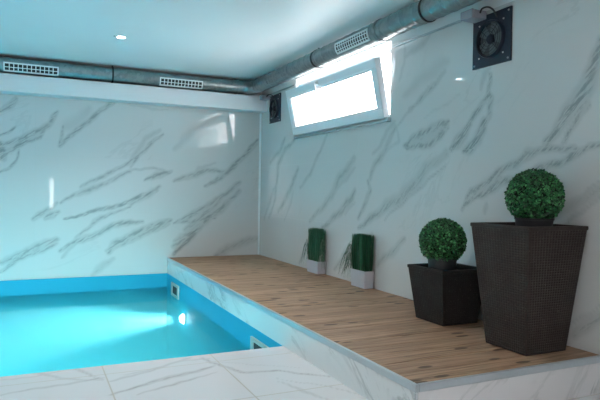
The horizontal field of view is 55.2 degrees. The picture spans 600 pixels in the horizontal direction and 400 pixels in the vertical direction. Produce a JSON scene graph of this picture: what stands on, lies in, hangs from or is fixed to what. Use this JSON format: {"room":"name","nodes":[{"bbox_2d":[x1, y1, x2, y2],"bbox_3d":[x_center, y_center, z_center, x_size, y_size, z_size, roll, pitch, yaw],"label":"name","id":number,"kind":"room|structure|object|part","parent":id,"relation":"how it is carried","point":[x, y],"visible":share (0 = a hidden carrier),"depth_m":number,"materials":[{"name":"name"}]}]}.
{"room":"indoor swimming pool","nodes":[
{"label":"indoor swimming pool","id":0,"kind":"room"},
{"bbox_2d":[0,72,260,280],"bbox_3d":[-2.510,0.441,6.271,4.900,3.770,0.300,1,1,-25],"label":"wall","id":1,"kind":"structure","parent":0,"point":[88,188],"depth_m":6.33,"materials":[{"name":"stone"}]},
{"bbox_2d":[0,73,266,112],"bbox_3d":[-2.515,-1.162,5.958,4.599,0.175,0.199,1,1,-25],"label":"beam","id":2,"kind":"structure","parent":1,"relation":"attached to","point":[16,84],"depth_m":6.16,"materials":[{"name":"white paint"}]},
{"bbox_2d":[258,113,261,254],"bbox_3d":[-0.495,-0.194,7.024,0.021,1.727,0.021,1,1,-25],"label":"trim","id":3,"kind":"structure","parent":1,"relation":"attached to","point":[260,121],"depth_m":7.01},
{"bbox_2d":[0,0,418,79],"bbox_3d":[-0.703,-1.457,2.217,5.100,0.200,9.100,1,1,-25],"label":"ceiling","id":4,"kind":"structure","parent":0,"point":[224,39],"depth_m":4.73,"materials":[{"name":"white paint"}]},
{"bbox_2d":[116,35,126,38],"bbox_3d":[-1.543,-1.406,4.950,0.094,0.007,0.094,1,1,20],"label":"recessed light","id":5,"kind":"object","parent":4,"relation":"in","point":[117,36],"visible":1,"depth_m":4.95,"materials":[{"name":"white plastic"}]},
{"bbox_2d":[0,0,481,93],"bbox_3d":[0.381,-1.268,3.593,9.612,0.182,3.960,2,1,37],"label":"ventilation duct","id":6,"kind":"object","parent":4,"relation":"attached to","point":[421,12],"visible":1,"depth_m":5.69,"materials":[{"name":"grey metal"}]},
{"bbox_2d":[3,62,58,75],"bbox_3d":[-2.684,-1.310,5.734,0.500,0.086,0.043,1,1,-25],"label":"vent grille","id":7,"kind":"object","parent":6,"relation":"attached to","point":[33,68],"depth_m":5.74,"materials":[{"name":"white plastic"}]},
{"bbox_2d":[159,77,202,88],"bbox_3d":[-1.317,-1.297,6.375,0.480,0.086,0.043,1,1,-25],"label":"vent grille","id":8,"kind":"object","parent":6,"relation":"attached to","point":[175,82],"depth_m":6.37,"materials":[{"name":"white plastic"}]},
{"bbox_2d":[334,28,369,54],"bbox_3d":[0.409,-1.252,4.548,0.035,0.090,0.510,1,1,-25],"label":"vent grille","id":9,"kind":"object","parent":6,"relation":"attached to","point":[360,38],"depth_m":4.53,"materials":[{"name":"white plastic"}]},
{"bbox_2d":[0,346,599,399],"bbox_3d":[-0.767,1.063,2.187,4.600,0.300,8.600,1,1,-25],"label":"floor","id":10,"kind":"structure","parent":0,"point":[272,373],"depth_m":2.87,"materials":[{"name":"tile"}]},
{"bbox_2d":[0,273,281,376],"bbox_3d":[-2.207,1.559,4.397,3.176,1.399,3.392,1,1,-25],"label":"swimming pool","id":11,"kind":"object","parent":10,"relation":"in","point":[53,324],"visible":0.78,"depth_m":6.10,"materials":[{"name":"liquid"}]},
{"bbox_3d":[-1.347,0.976,6.182,0.014,0.140,0.330,1,1,-25],"label":"skimmer frame","id":12,"kind":"part","parent":11,"relation":"part of","materials":[{"name":"plastic"}]},
{"bbox_3d":[-0.274,1.029,3.891,0.014,0.135,0.330,1,1,-25],"label":"skimmer frame","id":13,"kind":"part","parent":11,"relation":"part of","materials":[{"name":"plastic"}]},
{"bbox_2d":[167,255,599,399],"bbox_3d":[-0.020,0.798,4.686,1.126,0.181,4.694,1,1,-25],"label":"platform","id":14,"kind":"object","parent":10,"relation":"on","point":[373,342],"visible":0.9,"depth_m":3.10,"materials":[{"name":"brown wood"}]},
{"bbox_3d":[-0.519,0.720,4.451,0.018,0.033,4.693,1,1,-25],"label":"edge trim","id":15,"kind":"part","parent":14,"relation":"part of","materials":[{"name":"stone"}]},
{"bbox_2d":[301,227,325,273],"bbox_3d":[0.150,0.482,5.509,0.117,0.432,0.522,1,1,-25],"label":"grass planter","id":16,"kind":"object","parent":14,"relation":"on","point":[316,263],"visible":1,"depth_m":5.44,"materials":[{"name":"white ceramic"}]},
{"bbox_3d":[0.155,0.640,5.520,0.092,0.118,0.240,1,1,-25],"label":"pot","id":17,"kind":"part","parent":16,"relation":"part of","materials":[{"name":"white ceramic"}]},
{"bbox_2d":[340,233,373,288],"bbox_3d":[0.473,0.494,4.806,0.108,0.440,0.403,0,1,-29],"label":"grass planter","id":18,"kind":"object","parent":14,"relation":"on","point":[361,253],"visible":1,"depth_m":4.67,"materials":[{"name":"white ceramic"}]},
{"bbox_3d":[0.512,0.646,4.733,0.094,0.140,0.227,1,1,-25],"label":"pot","id":19,"kind":"part","parent":18,"relation":"part of","materials":[{"name":"white ceramic"}]},
{"bbox_2d":[407,263,480,325],"bbox_3d":[0.903,0.574,3.534,0.348,0.331,0.348,1,1,-25],"label":"woven planter","id":20,"kind":"object","parent":14,"relation":"on","point":[440,297],"visible":0.94,"depth_m":3.41,"materials":[{"name":"grey wicker"}]},
{"bbox_2d":[418,218,466,270],"bbox_3d":[0.867,0.273,3.495,0.290,0.342,0.299,1,1,-25],"label":"boxwood ball","id":21,"kind":"object","parent":20,"relation":"on","point":[441,240],"visible":1,"depth_m":3.41,"materials":[{"name":"green plant"}]},
{"bbox_2d":[428,257,456,270],"bbox_3d":[0.866,0.394,3.495,0.180,0.100,0.180,1,1,-25],"label":"pot","id":22,"kind":"object","parent":21,"relation":"attached to","point":[440,263],"depth_m":3.42,"materials":[{"name":"black plastic"}]},
{"bbox_3d":[0.982,0.771,2.573,1.107,0.033,0.018,1,1,-25],"label":"edge trim","id":23,"kind":"part","parent":14,"relation":"part of","materials":[{"name":"metal"}]},
{"bbox_2d":[470,222,587,355],"bbox_3d":[1.160,0.438,2.942,0.400,0.628,0.400,1,1,-25],"label":"woven planter","id":24,"kind":"object","parent":14,"relation":"on","point":[528,277],"visible":1,"depth_m":2.81,"materials":[{"name":"brown wicker"}]},
{"bbox_2d":[504,168,565,226],"bbox_3d":[1.205,-0.003,2.951,0.300,0.327,0.301,1,1,-25],"label":"boxwood ball","id":25,"kind":"object","parent":24,"relation":"on","point":[535,197],"visible":1,"depth_m":2.86,"materials":[{"name":"green plant"}]},
{"bbox_2d":[514,217,554,226],"bbox_3d":[1.204,0.126,2.951,0.194,0.068,0.194,1,1,-25],"label":"pot","id":26,"kind":"object","parent":25,"relation":"attached to","point":[519,221],"depth_m":2.87,"materials":[{"name":"black plastic"}]},
{"bbox_2d":[260,0,599,354],"bbox_3d":[1.472,-0.201,3.208,0.300,2.270,8.600,1,1,-25],"label":"wall","id":27,"kind":"structure","parent":0,"point":[454,141],"depth_m":3.87,"materials":[{"name":"stone"}]},
{"bbox_2d":[260,94,273,100],"bbox_3d":[-0.382,-1.202,6.698,0.110,0.054,0.222,1,1,-25],"label":"junction box","id":28,"kind":"object","parent":27,"relation":"attached to","point":[262,97],"visible":1,"depth_m":6.71,"materials":[{"name":"grey plastic"}]},
{"bbox_2d":[269,93,280,123],"bbox_3d":[-0.298,-1.052,6.599,0.039,0.318,0.318,1,1,-25],"label":"wall fan","id":29,"kind":"object","parent":27,"relation":"attached to","point":[275,102],"visible":1,"depth_m":6.57,"materials":[{"name":"black metal"}]},
{"bbox_2d":[271,85,294,94],"bbox_3d":[-0.222,-1.233,6.473,0.012,0.012,0.790,1,1,-25],"label":"trim","id":30,"kind":"structure","parent":27,"relation":"attached to","point":[292,85],"depth_m":6.39,"materials":[{"name":"metal"}]},
{"bbox_2d":[285,49,390,138],"bbox_3d":[0.298,-0.918,5.271,0.246,0.583,1.800,1,1,-25],"label":"window","id":31,"kind":"structure","parent":27,"relation":"in","point":[372,64],"depth_m":5.03,"materials":[{"name":"white plastic"}]},
{"bbox_3d":[0.143,-1.051,5.364,0.042,0.114,0.045,1,1,-25],"label":"handle","id":32,"kind":"part","parent":31,"relation":"part of","materials":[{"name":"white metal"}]},
{"bbox_3d":[0.316,-0.646,5.280,0.038,0.038,1.790,1,1,-25],"label":"hinge rail","id":33,"kind":"part","parent":31,"relation":"part of","materials":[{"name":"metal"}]},
{"bbox_2d":[392,20,460,47],"bbox_3d":[0.905,-1.180,4.070,0.012,0.012,0.880,1,1,-25],"label":"trim","id":34,"kind":"structure","parent":27,"relation":"attached to","point":[458,21],"depth_m":4.06,"materials":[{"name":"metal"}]},
{"bbox_2d":[460,6,496,22],"bbox_3d":[1.099,-1.138,3.514,0.130,0.070,0.198,1,1,-25],"label":"junction box","id":35,"kind":"object","parent":27,"relation":"attached to","point":[472,15],"visible":1,"depth_m":3.51,"materials":[{"name":"grey plastic"}]},
{"bbox_3d":[1.027,-1.139,3.529,0.011,0.055,0.109,1,1,-25],"label":"lid","id":36,"kind":"part","parent":35,"relation":"part of","materials":[{"name":"grey plastic"}]},
{"bbox_2d":[472,5,512,69],"bbox_3d":[1.158,-0.981,3.493,0.039,0.318,0.318,1,1,-25],"label":"wall fan","id":37,"kind":"object","parent":27,"relation":"attached to","point":[492,43],"visible":0.98,"depth_m":3.47,"materials":[{"name":"black metal"}]}
]}

